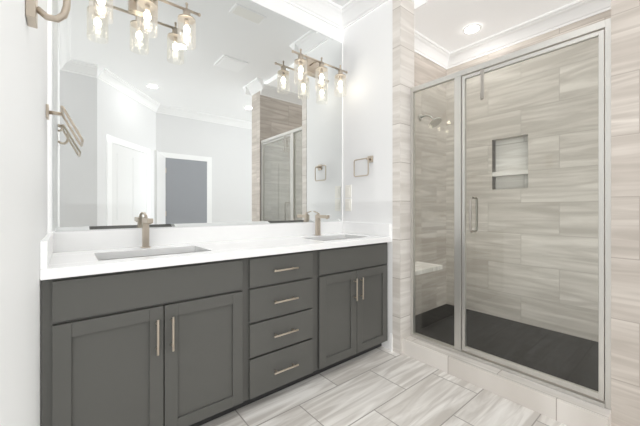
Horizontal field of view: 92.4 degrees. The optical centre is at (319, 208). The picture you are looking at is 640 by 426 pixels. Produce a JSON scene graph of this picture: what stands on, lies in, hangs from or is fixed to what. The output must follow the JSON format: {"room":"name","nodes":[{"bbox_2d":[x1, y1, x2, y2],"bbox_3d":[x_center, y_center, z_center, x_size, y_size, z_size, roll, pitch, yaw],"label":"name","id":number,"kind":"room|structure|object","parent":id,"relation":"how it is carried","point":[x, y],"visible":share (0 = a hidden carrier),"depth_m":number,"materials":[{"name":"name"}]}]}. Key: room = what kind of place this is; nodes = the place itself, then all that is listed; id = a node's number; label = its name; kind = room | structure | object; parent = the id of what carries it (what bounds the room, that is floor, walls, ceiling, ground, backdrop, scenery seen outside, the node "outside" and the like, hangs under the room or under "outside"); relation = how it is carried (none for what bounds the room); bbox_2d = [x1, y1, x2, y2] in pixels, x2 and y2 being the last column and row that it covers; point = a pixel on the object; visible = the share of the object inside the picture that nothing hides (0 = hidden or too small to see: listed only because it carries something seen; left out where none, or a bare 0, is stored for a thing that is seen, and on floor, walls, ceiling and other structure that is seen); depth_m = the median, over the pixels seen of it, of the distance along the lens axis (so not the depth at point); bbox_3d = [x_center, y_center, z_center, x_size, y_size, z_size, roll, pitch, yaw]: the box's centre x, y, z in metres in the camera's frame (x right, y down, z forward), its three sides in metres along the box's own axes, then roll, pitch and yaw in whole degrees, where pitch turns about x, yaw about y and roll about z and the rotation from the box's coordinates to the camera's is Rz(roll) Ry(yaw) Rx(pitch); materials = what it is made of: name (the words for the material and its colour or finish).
{"room":"bathroom","nodes":[
{"label":"bathroom","id":0,"kind":"room"},
{"bbox_2d":[0,0,392,425],"bbox_3d":[1.264,-0.337,1.187,3.870,2.960,4.240,0,0,-39],"label":"wall","id":1,"kind":"structure","parent":0,"point":[366,41],"depth_m":1.07,"materials":[{"name":"paint"}]},
{"bbox_2d":[40,233,51,268],"bbox_3d":[-1.211,0.176,1.365,0.020,0.104,0.547,0,0,-39],"label":"backsplash","id":2,"kind":"structure","parent":1,"relation":"attached to","point":[46,243],"depth_m":1.16,"materials":[{"name":"white stone"}]},
{"bbox_2d":[25,0,70,28],"bbox_3d":[-0.719,-0.557,0.818,0.092,0.151,0.064,0,0,-39],"label":"robe hook","id":3,"kind":"object","parent":1,"relation":"attached to","point":[33,9],"visible":1,"depth_m":0.81,"materials":[{"name":"silver metal"}]},
{"bbox_2d":[46,104,83,146],"bbox_3d":[-1.219,-0.403,1.468,0.140,0.178,0.191,0,0,-39],"label":"towel ring","id":4,"kind":"object","parent":1,"relation":"attached to","point":[61,113],"visible":1,"depth_m":1.46,"materials":[{"name":"silver metal"}]},
{"bbox_2d":[89,0,200,49],"bbox_3d":[-1.011,-1.139,1.784,0.601,0.277,0.178,0,0,-39],"label":"sconce","id":5,"kind":"object","parent":1,"relation":"attached to","point":[148,9],"visible":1,"depth_m":1.80,"materials":[{"name":"clear glass"}]},
{"bbox_2d":[52,0,341,231],"bbox_3d":[-0.590,-0.721,2.249,2.068,1.683,0.007,0,0,-39],"label":"mirror","id":6,"kind":"object","parent":1,"relation":"attached to","point":[227,121],"visible":1,"depth_m":2.04,"materials":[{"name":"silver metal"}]},
{"bbox_2d":[52,221,343,252],"bbox_3d":[-0.588,0.176,2.240,2.092,0.104,0.019,0,0,-39],"label":"backsplash","id":7,"kind":"structure","parent":1,"relation":"attached to","point":[101,239],"depth_m":1.97,"materials":[{"name":"white stone"}]},
{"bbox_2d":[283,0,350,30],"bbox_3d":[-0.518,-1.750,2.249,1.976,0.132,0.101,0,0,-39],"label":"crown molding","id":8,"kind":"structure","parent":1,"relation":"attached to","point":[327,11],"depth_m":2.70,"materials":[{"name":"white paint"}]},
{"bbox_2d":[292,49,347,95],"bbox_3d":[-0.010,-1.139,2.602,0.601,0.277,0.178,0,0,-39],"label":"sconce","id":9,"kind":"object","parent":1,"relation":"attached to","point":[315,67],"visible":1,"depth_m":2.59,"materials":[{"name":"clear glass"}]},
{"bbox_2d":[345,185,350,210],"bbox_3d":[0.263,-0.097,2.848,0.008,0.234,0.066,0,0,-39],"label":"outlet","id":10,"kind":"object","parent":1,"relation":"attached to","point":[347,195],"visible":1,"depth_m":2.85,"materials":[{"name":"white plastic"}]},
{"bbox_2d":[354,156,372,176],"bbox_3d":[0.375,-0.363,2.672,0.057,0.174,0.181,0,0,-39],"label":"towel ring","id":11,"kind":"object","parent":1,"relation":"attached to","point":[370,159],"visible":1,"depth_m":2.63,"materials":[{"name":"silver metal"}]},
{"bbox_2d":[343,0,387,23],"bbox_3d":[0.454,-1.750,2.539,0.111,0.132,0.642,0,0,-39],"label":"crown molding","id":12,"kind":"structure","parent":1,"relation":"attached to","point":[343,17],"depth_m":2.69,"materials":[{"name":"white paint"}]},
{"bbox_2d":[344,222,390,236],"bbox_3d":[0.393,0.176,2.677,0.020,0.104,0.547,0,0,-39],"label":"backsplash","id":13,"kind":"structure","parent":1,"relation":"attached to","point":[377,229],"depth_m":2.62,"materials":[{"name":"white stone"}]},
{"bbox_2d":[389,333,392,350],"bbox_3d":[1.406,1.075,1.006,3.620,0.135,3.340,0,0,-39],"label":"baseboard","id":14,"kind":"structure","parent":1,"relation":"attached to","point":[391,342],"depth_m":2.46,"materials":[{"name":"white paint"}]},
{"bbox_2d":[393,0,416,347],"bbox_3d":[0.647,-0.337,2.665,0.006,2.960,0.391,0,0,-39],"label":"tiled wall","id":15,"kind":"structure","parent":1,"relation":"attached to","point":[411,68],"depth_m":2.43,"materials":[{"name":"beige tile"}]},
{"bbox_2d":[411,0,426,9],"bbox_3d":[0.758,-1.724,2.613,0.101,0.187,0.372,0,0,-39],"label":"crown molding","id":16,"kind":"structure","parent":1,"relation":"attached to","point":[417,3],"depth_m":2.49,"materials":[{"name":"white paint"}]},
{"bbox_2d":[414,30,450,67],"bbox_3d":[0.984,-1.696,3.133,1.120,0.132,0.101,0,0,-39],"label":"crown molding","id":17,"kind":"structure","parent":1,"relation":"attached to","point":[425,47],"depth_m":3.30,"materials":[{"name":"white paint"}]},
{"bbox_2d":[417,54,448,314],"bbox_3d":[0.992,-0.337,3.209,1.230,2.960,0.006,0,0,-39],"label":"tiled wall","id":18,"kind":"structure","parent":1,"relation":"attached to","point":[427,71],"depth_m":3.42,"materials":[{"name":"beige tile"}]},
{"bbox_2d":[415,261,442,275],"bbox_3d":[0.865,0.578,2.920,0.653,0.040,0.279,0,0,-39],"label":"shelf","id":19,"kind":"object","parent":18,"relation":"attached to","point":[423,267],"depth_m":2.94,"materials":[{"name":"stone"}]},
{"bbox_2d":[419,114,441,127],"bbox_3d":[1.141,-0.916,3.177,0.130,0.167,0.231,0,0,-39],"label":"shower head","id":20,"kind":"object","parent":18,"relation":"attached to","point":[436,121],"depth_m":3.15},
{"bbox_2d":[449,12,604,341],"bbox_3d":[2.026,-0.337,3.028,0.100,2.960,1.595,0,0,-39],"label":"tiled wall","id":21,"kind":"structure","parent":1,"relation":"attached to","point":[573,139],"depth_m":2.90,"materials":[{"name":"beige tile"}]},
{"bbox_2d":[492,134,527,189],"bbox_3d":[1.947,-0.457,3.126,0.098,0.544,0.349,0,0,-39],"label":"shower niche","id":22,"kind":"object","parent":21,"relation":"attached to","point":[513,172],"depth_m":3.15,"materials":[{"name":"tile"}]},
{"bbox_2d":[444,0,610,69],"bbox_3d":[1.948,-1.696,2.965,0.101,0.132,1.595,0,0,-39],"label":"crown molding","id":23,"kind":"structure","parent":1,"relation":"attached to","point":[578,10],"depth_m":2.90,"materials":[{"name":"white paint"}]},
{"bbox_2d":[605,0,639,425],"bbox_3d":[1.974,-0.337,1.959,1.294,2.960,0.006,0,0,-39],"label":"tiled wall","id":24,"kind":"structure","parent":1,"relation":"attached to","point":[624,15],"depth_m":1.51,"materials":[{"name":"beige tile"}]},
{"bbox_2d":[200,304,597,425],"bbox_3d":[1.264,1.182,1.187,3.870,0.122,4.240,0,0,-39],"label":"floor","id":25,"kind":"structure","parent":0,"point":[381,386],"depth_m":1.95,"materials":[{"name":"tile"}]},
{"bbox_2d":[40,241,391,425],"bbox_3d":[-0.409,0.706,2.022,2.092,0.874,0.584,0,0,-39],"label":"bathroom vanity","id":26,"kind":"object","parent":25,"relation":"on","point":[189,326],"depth_m":1.54,"materials":[{"name":"grey wood"}]},
{"bbox_2d":[40,233,391,276],"bbox_3d":[-0.414,0.248,2.027,2.092,0.040,0.570,0,0,-39],"label":"countertop","id":27,"kind":"structure","parent":26,"relation":"on","point":[76,260],"depth_m":1.70,"materials":[{"name":"white stone"}]},
{"bbox_2d":[141,212,152,247],"bbox_3d":[-0.994,0.126,1.763,0.048,0.206,0.192,0,0,-39],"label":"faucet","id":28,"kind":"object","parent":27,"relation":"on","point":[146,221],"visible":1,"depth_m":1.78,"materials":[{"name":"silver metal"}]},
{"bbox_2d":[100,249,199,260],"bbox_3d":[-0.871,0.333,1.617,0.524,0.154,0.324,0,0,-39],"label":"sink","id":29,"kind":"object","parent":27,"relation":"in","point":[173,250],"depth_m":1.72,"materials":[{"name":"white ceramic"}]},
{"bbox_2d":[313,211,329,235],"bbox_3d":[0.006,0.126,2.582,0.048,0.206,0.192,0,0,-39],"label":"faucet","id":30,"kind":"object","parent":27,"relation":"on","point":[318,216],"visible":0.98,"depth_m":2.60,"materials":[{"name":"silver metal"}]},
{"bbox_2d":[320,237,339,240],"bbox_3d":[0.124,0.333,2.431,0.524,0.154,0.324,0,0,-39],"label":"sink","id":31,"kind":"object","parent":27,"relation":"in","point":[321,238],"depth_m":2.57,"materials":[{"name":"white ceramic"}]},
{"bbox_2d":[403,335,610,425],"bbox_3d":[1.097,1.085,2.013,0.184,0.116,1.188,0,0,-39],"label":"curb","id":32,"kind":"object","parent":25,"relation":"on","point":[563,408],"visible":0.83,"depth_m":1.83,"materials":[{"name":"tile"}]},
{"bbox_2d":[410,18,610,409],"bbox_3d":[1.118,0.028,2.030,0.110,1.997,1.187,0,0,-39],"label":"shower enclosure","id":33,"kind":"object","parent":32,"relation":"on","point":[601,31],"visible":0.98,"depth_m":1.87,"materials":[{"name":"clear glass"}]},
{"bbox_2d":[331,0,576,51],"bbox_3d":[1.264,-1.839,1.187,3.870,0.155,4.240,0,0,-39],"label":"ceiling","id":34,"kind":"structure","parent":0,"point":[443,23],"depth_m":2.82,"materials":[{"name":"paint"}]},
{"bbox_2d":[462,24,481,33],"bbox_3d":[1.493,-1.758,3.016,0.170,0.008,0.170,0,0,-39],"label":"recessed light","id":35,"kind":"object","parent":34,"relation":"in","point":[472,29],"visible":1,"depth_m":3.01,"materials":[{"name":"white paint"}]}
]}

